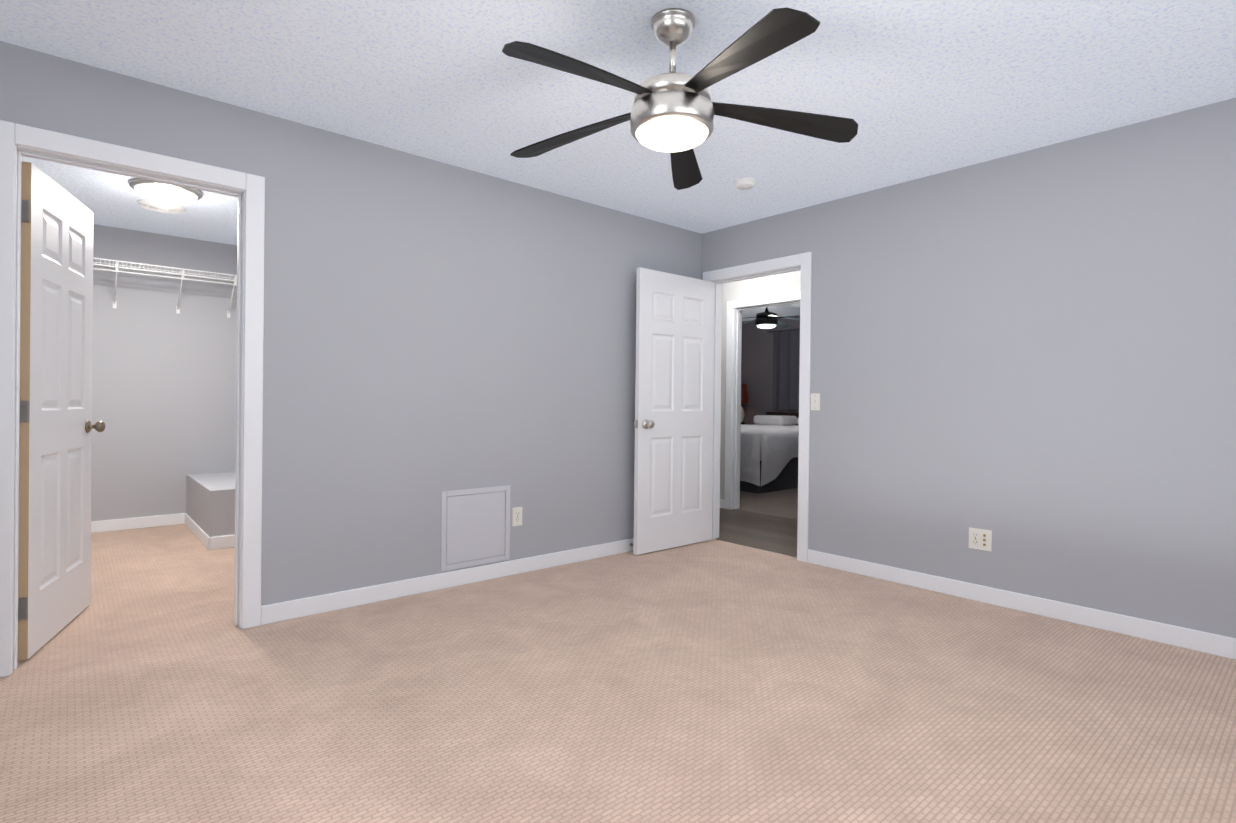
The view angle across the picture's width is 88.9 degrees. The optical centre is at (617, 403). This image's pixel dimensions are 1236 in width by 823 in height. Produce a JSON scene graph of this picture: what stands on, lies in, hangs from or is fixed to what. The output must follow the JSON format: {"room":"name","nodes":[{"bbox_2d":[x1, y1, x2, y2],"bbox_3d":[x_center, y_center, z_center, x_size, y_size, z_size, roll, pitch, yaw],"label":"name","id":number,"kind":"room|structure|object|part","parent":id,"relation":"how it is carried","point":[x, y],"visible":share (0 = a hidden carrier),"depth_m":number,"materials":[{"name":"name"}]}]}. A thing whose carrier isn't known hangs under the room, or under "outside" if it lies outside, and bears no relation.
{"room":"bedroom","nodes":[
{"label":"bedroom","id":0,"kind":"room"},
{"bbox_2d":[91,224,236,520],"bbox_3d":[-3.998,-0.198,5.192,2.250,2.440,0.120,0,0,-41],"label":"wall","id":1,"kind":"structure","parent":0,"point":[163,391],"depth_m":5.26,"materials":[{"name":"grey paint"}]},
{"bbox_2d":[93,258,236,317],"bbox_3d":[-3.847,-0.933,5.025,2.233,0.335,0.315,0,0,-41],"label":"wire shelf","id":2,"kind":"object","parent":1,"relation":"attached to","point":[181,273],"visible":0.46,"depth_m":5.08,"materials":[{"name":"white metal"}]},
{"bbox_2d":[186,472,234,536],"bbox_3d":[-3.008,0.823,5.180,0.760,0.420,1.220,0,0,-41],"label":"wall","id":3,"kind":"structure","parent":0,"point":[210,504],"depth_m":4.63,"materials":[{"name":"grey paint"}]},
{"bbox_2d":[91,499,1235,659],"bbox_3d":[0.853,1.033,4.713,9.350,0.092,8.400,0,0,-41],"label":"baseboard","id":4,"kind":"structure","parent":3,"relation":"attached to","point":[1201,641],"depth_m":3.48,"materials":[{"name":"white wood"}]},
{"bbox_2d":[0,41,701,605],"bbox_3d":[-1.171,-0.160,3.545,4.990,2.440,0.120,0,0,-41],"label":"wall","id":5,"kind":"structure","parent":0,"point":[432,329],"depth_m":3.46,"materials":[{"name":"grey paint"}]},
{"bbox_2d":[18,161,105,660],"bbox_3d":[-2.567,0.027,2.893,0.179,2.020,0.774,1,0,-25],"label":"closet door","id":6,"kind":"structure","parent":5,"relation":"in","point":[57,426],"depth_m":2.79,"materials":[{"name":"white"}]},
{"bbox_3d":[-2.709,0.115,3.197,0.179,0.066,0.104,1,0,-25],"label":"knob","id":7,"kind":"part","parent":6,"relation":"part of","materials":[{"name":"brown"}]},
{"bbox_2d":[0,120,264,677],"bbox_3d":[-2.092,-0.014,2.744,0.940,2.135,0.152,0,0,-41],"label":"door frame","id":8,"kind":"structure","parent":5,"relation":"attached to","point":[18,142],"depth_m":2.71,"materials":[{"name":"white wood"}]},
{"bbox_2d":[440,485,509,571],"bbox_3d":[-0.843,0.734,3.758,0.455,0.460,0.008,0,0,-41],"label":"access hatch","id":9,"kind":"object","parent":5,"relation":"attached to","point":[478,525],"visible":1,"depth_m":3.75,"materials":[{"name":"paint"}]},
{"bbox_2d":[512,507,521,525],"bbox_3d":[-0.629,0.705,3.943,0.070,0.115,0.008,0,0,-41],"label":"outlet","id":10,"kind":"object","parent":5,"relation":"attached to","point":[516,516],"visible":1,"depth_m":3.94,"materials":[{"name":"beige plastic"}]},
{"bbox_2d":[0,524,1235,822],"bbox_3d":[-0.675,1.109,2.919,4.930,0.080,7.940,0,0,-41],"label":"floor carpet","id":11,"kind":"object","parent":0,"point":[714,682],"visible":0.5,"depth_m":2.25,"materials":[{"name":"beige carpet"}]},
{"bbox_2d":[0,0,1235,320],"bbox_3d":[0.880,-1.411,4.704,9.590,0.100,8.640,0,0,-41],"label":"ceiling","id":12,"kind":"structure","parent":0,"point":[918,88],"depth_m":2.63,"materials":[{"name":"white paint"}]},
{"bbox_2d":[129,178,202,204],"bbox_3d":[-2.937,-1.360,4.098,0.390,0.084,0.390,0,0,-41],"label":"closet ceiling light","id":13,"kind":"object","parent":12,"relation":"attached to","point":[164,193],"visible":0.94,"depth_m":4.01,"materials":[{"name":"white glass"}]},
{"bbox_2d":[137,199,186,213],"bbox_3d":[-3.230,-1.389,4.466,0.290,0.034,0.290,0,0,-41],"label":"light","id":14,"kind":"object","parent":13,"relation":"attached to","point":[149,204],"visible":1,"depth_m":4.43,"materials":[{"name":"white glass"}]},
{"bbox_2d":[502,7,857,189],"bbox_3d":[0.164,-1.140,2.199,1.290,0.438,1.329,0,0,-41],"label":"ceiling fan","id":15,"kind":"object","parent":12,"relation":"hanging from","point":[673,112],"visible":1,"depth_m":2.14,"materials":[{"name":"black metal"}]},
{"bbox_2d":[734,177,755,189],"bbox_3d":[0.774,-1.338,3.843,0.132,0.042,0.132,0,0,-41],"label":"smoke detector","id":16,"kind":"object","parent":12,"relation":"attached to","point":[745,183],"visible":1,"depth_m":3.80,"materials":[{"name":"white plastic"}]},
{"bbox_2d":[742,307,799,328],"bbox_3d":[1.948,-1.179,8.335,1.191,0.368,1.171,0,0,-41],"label":"ceiling fan","id":17,"kind":"object","parent":12,"relation":"hanging from","point":[766,319],"visible":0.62,"depth_m":8.20,"materials":[{"name":"grey metal"}]},
{"bbox_2d":[716,508,797,556],"bbox_3d":[1.166,1.119,5.518,1.260,0.080,4.240,0,0,-41],"label":"floor","id":18,"kind":"structure","parent":0,"point":[771,533],"depth_m":5.35,"materials":[{"name":"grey wood"}]},
{"bbox_2d":[720,270,800,499],"bbox_3d":[1.064,-0.146,6.605,0.120,2.440,6.040,0,0,-41],"label":"wall","id":19,"kind":"structure","parent":0,"point":[768,285],"depth_m":6.36,"materials":[{"name":"paint"}]},
{"bbox_2d":[724,291,799,509],"bbox_3d":[1.476,0.018,6.131,0.152,2.125,0.970,0,0,-41],"label":"door frame","id":20,"kind":"structure","parent":19,"relation":"attached to","point":[735,308],"depth_m":6.41,"materials":[{"name":"white wood"}]},
{"bbox_2d":[737,488,797,519],"bbox_3d":[1.871,1.117,8.255,3.400,0.080,4.640,0,0,-41],"label":"floor carpet","id":21,"kind":"object","parent":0,"point":[782,503],"depth_m":6.84,"materials":[{"name":"beige carpet"}]},
{"bbox_2d":[740,412,798,493],"bbox_3d":[2.014,0.602,8.746,2.225,0.950,1.555,0,0,-41],"label":"bed","id":22,"kind":"object","parent":21,"relation":"on","point":[769,443],"visible":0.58,"depth_m":7.69,"materials":[{"name":"grey fabric"}]},
{"bbox_3d":[2.840,0.608,9.469,0.030,0.950,1.470,0,0,-41],"label":"headboard","id":23,"kind":"part","parent":22,"relation":"part of","materials":[{"name":"white fabric"}]},
{"bbox_3d":[1.956,0.730,10.140,0.500,0.680,0.500,0,0,-41],"label":"nightstand","id":24,"kind":"object","parent":21,"relation":"on","visible":0},
{"bbox_2d":[741,384,748,421],"bbox_3d":[1.959,0.035,10.173,0.320,0.710,0.320,0,0,-41],"label":"table lamp","id":25,"kind":"object","parent":24,"relation":"on","point":[744,394],"visible":0.23,"depth_m":10.06,"materials":[{"name":"ceramic"}]},
{"bbox_2d":[741,315,799,424],"bbox_3d":[3.122,-0.133,9.327,0.120,2.440,4.640,0,0,-41],"label":"wall","id":26,"kind":"structure","parent":0,"point":[757,363],"depth_m":10.21,"materials":[{"name":"paint"}]},
{"bbox_2d":[768,328,799,410],"bbox_3d":[2.803,-0.523,9.554,0.042,1.251,1.270,0,0,-41],"label":"curtain","id":27,"kind":"object","parent":26,"relation":"attached to","point":[786,355],"visible":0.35,"depth_m":9.79,"materials":[{"name":"grey fabric"}]},
{"bbox_2d":[701,98,1235,637],"bbox_3d":[2.255,-0.120,3.320,0.120,2.440,4.720,0,0,-41],"label":"wall","id":28,"kind":"structure","parent":0,"point":[1027,358],"depth_m":3.28,"materials":[{"name":"grey paint"}]},
{"bbox_2d":[633,267,714,554],"bbox_3d":[0.437,0.054,4.699,0.812,2.020,0.179,0,0,-41],"label":"bedroom door","id":29,"kind":"structure","parent":28,"relation":"in","point":[673,421],"depth_m":4.65,"materials":[{"name":"white paint"}]},
{"bbox_3d":[0.169,0.142,4.467,0.104,0.066,0.179,0,0,-41],"label":"knob","id":30,"kind":"part","parent":29,"relation":"part of","materials":[{"name":"silver metal"}]},
{"bbox_2d":[703,252,811,562],"bbox_3d":[1.040,0.019,4.713,0.152,2.125,0.975,0,0,-41],"label":"door frame","id":31,"kind":"structure","parent":28,"relation":"attached to","point":[802,262],"depth_m":4.36,"materials":[{"name":"white wood"}]},
{"bbox_2d":[811,393,819,409],"bbox_3d":[1.335,-0.014,4.271,0.016,0.115,0.070,0,0,-41],"label":"light switch","id":32,"kind":"object","parent":28,"relation":"attached to","point":[815,401],"visible":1,"depth_m":4.27,"materials":[{"name":"beige plastic"}]},
{"bbox_2d":[969,527,991,551],"bbox_3d":[2.010,0.752,3.496,0.008,0.115,0.116,0,0,-41],"label":"electrical outlet","id":33,"kind":"object","parent":28,"relation":"attached to","point":[980,539],"visible":1,"depth_m":3.49,"materials":[{"name":"beige plastic"}]}
]}

